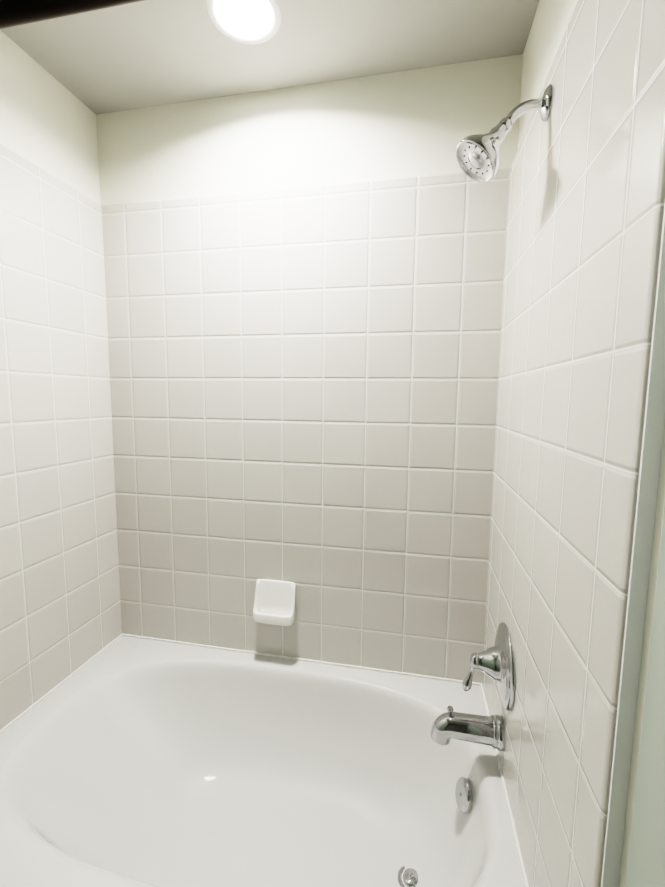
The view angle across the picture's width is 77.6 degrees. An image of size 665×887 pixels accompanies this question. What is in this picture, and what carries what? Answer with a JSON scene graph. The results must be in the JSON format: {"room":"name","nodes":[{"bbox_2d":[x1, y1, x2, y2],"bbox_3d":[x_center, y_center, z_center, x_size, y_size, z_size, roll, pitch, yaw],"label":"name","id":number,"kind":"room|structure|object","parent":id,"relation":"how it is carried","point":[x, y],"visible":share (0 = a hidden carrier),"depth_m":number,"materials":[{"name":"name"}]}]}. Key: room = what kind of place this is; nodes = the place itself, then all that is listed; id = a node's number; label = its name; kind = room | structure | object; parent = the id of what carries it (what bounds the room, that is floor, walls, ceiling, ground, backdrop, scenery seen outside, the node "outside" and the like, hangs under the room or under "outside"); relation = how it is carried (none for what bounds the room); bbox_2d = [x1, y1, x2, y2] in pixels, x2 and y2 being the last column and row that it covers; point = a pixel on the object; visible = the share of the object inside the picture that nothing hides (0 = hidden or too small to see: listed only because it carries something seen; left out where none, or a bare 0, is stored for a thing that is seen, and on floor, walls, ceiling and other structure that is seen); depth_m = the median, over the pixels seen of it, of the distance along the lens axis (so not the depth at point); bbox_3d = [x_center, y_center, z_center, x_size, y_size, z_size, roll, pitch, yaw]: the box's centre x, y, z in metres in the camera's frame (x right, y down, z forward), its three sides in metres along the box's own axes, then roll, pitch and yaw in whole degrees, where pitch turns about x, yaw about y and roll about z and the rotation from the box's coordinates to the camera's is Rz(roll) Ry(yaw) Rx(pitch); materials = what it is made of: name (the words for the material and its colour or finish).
{"room":"bathroom","nodes":[
{"label":"bathroom","id":0,"kind":"room"},
{"bbox_2d":[0,30,99,204],"bbox_3d":[-1.047,0.023,1.236,0.120,2.423,0.930,2,6,11],"label":"wall","id":1,"kind":"structure","parent":0,"point":[48,123],"depth_m":1.34,"materials":[{"name":"white paint"}]},
{"bbox_2d":[0,144,121,733],"bbox_3d":[-0.974,0.001,1.216,0.030,1.712,0.885,2,6,11],"label":"wall tiles","id":2,"kind":"structure","parent":1,"relation":"attached to","point":[60,614],"depth_m":1.37,"materials":[{"name":"white tile"}]},
{"bbox_2d":[0,0,144,28],"bbox_3d":[-0.337,-0.622,0.574,1.488,0.062,0.062,2,6,11],"label":"shower curtain rod","id":3,"kind":"object","parent":2,"relation":"attached to","point":[13,13],"visible":1,"depth_m":0.58,"materials":[{"name":"brown metal"}]},
{"bbox_2d":[0,0,538,114],"bbox_3d":[-0.398,-1.124,0.188,1.730,0.100,2.715,2,6,11],"label":"ceiling","id":4,"kind":"structure","parent":0,"point":[142,54],"depth_m":1.23,"materials":[{"name":"grey paint"}]},
{"bbox_2d":[206,0,280,44],"bbox_3d":[-0.240,-1.170,1.126,0.200,0.010,0.200,2,6,11],"label":"recessed light","id":5,"kind":"object","parent":4,"relation":"in","point":[251,22],"visible":1,"depth_m":1.14,"materials":[{"name":"white"}]},
{"bbox_2d":[96,54,522,205],"bbox_3d":[-0.154,-0.007,1.590,1.730,2.423,0.120,2,6,11],"label":"wall","id":6,"kind":"structure","parent":0,"point":[413,123],"depth_m":1.40,"materials":[{"name":"white paint"}]},
{"bbox_2d":[101,168,509,685],"bbox_3d":[-0.168,-0.024,1.514,1.490,1.712,0.030,2,6,11],"label":"wall tile","id":7,"kind":"structure","parent":6,"relation":"attached to","point":[304,386],"depth_m":1.48,"materials":[{"name":"white tile"}]},
{"bbox_2d":[253,579,294,625],"bbox_3d":[-0.218,0.596,1.549,0.156,0.152,0.062,2,6,11],"label":"soap dish","id":8,"kind":"object","parent":7,"relation":"attached to","point":[274,602],"visible":1,"depth_m":1.56,"materials":[{"name":"white ceramic"}]},
{"bbox_2d":[518,0,664,886],"bbox_3d":[0.378,0.156,0.168,0.120,2.423,2.475,2,6,11],"label":"wall","id":9,"kind":"structure","parent":0,"point":[646,865],"depth_m":0.50,"materials":[{"name":"grey paint"}]},
{"bbox_2d":[462,622,514,710],"bbox_3d":[0.410,0.589,1.114,0.110,0.210,0.210,2,6,11],"label":"handle","id":10,"kind":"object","parent":9,"relation":"attached to","point":[496,662],"depth_m":1.08,"materials":[{"name":"silver metal"}]},
{"bbox_2d":[481,0,664,886],"bbox_3d":[0.457,0.048,0.930,0.030,1.712,0.885,2,6,11],"label":"wall tiles","id":11,"kind":"structure","parent":9,"relation":"attached to","point":[586,198],"depth_m":0.68,"materials":[{"name":"white tile"}]},
{"bbox_2d":[430,706,504,750],"bbox_3d":[0.369,0.782,1.143,0.188,0.098,0.082,2,6,11],"label":"tub spout","id":12,"kind":"object","parent":11,"relation":"attached to","point":[448,726],"visible":1,"depth_m":1.12,"materials":[{"name":"silver metal"}]},
{"bbox_2d":[456,84,553,182],"bbox_3d":[0.366,-0.671,0.892,0.189,0.179,0.105,2,6,11],"label":"shower head","id":13,"kind":"object","parent":11,"relation":"attached to","point":[477,156],"visible":1,"depth_m":0.89},
{"bbox_2d":[601,202,664,886],"bbox_3d":[0.373,0.285,0.518,0.019,2.088,0.004,2,6,11],"label":"right wall tile edge","id":14,"kind":"object","parent":9,"relation":"attached to","point":[652,438],"visible":1,"depth_m":0.50,"materials":[{"name":"white tile"}]},
{"bbox_3d":[-0.424,1.384,0.464,1.730,0.100,2.715,2,6,11],"label":"floor","id":15,"kind":"structure","parent":0,"visible":0},
{"bbox_2d":[0,636,524,886],"bbox_3d":[-0.264,1.061,1.215,1.480,0.380,0.870,2,6,11],"label":"bathtub","id":16,"kind":"object","parent":15,"relation":"on","point":[126,761],"visible":0.9,"depth_m":1.31,"materials":[{"name":"white ceramic"}]}
]}

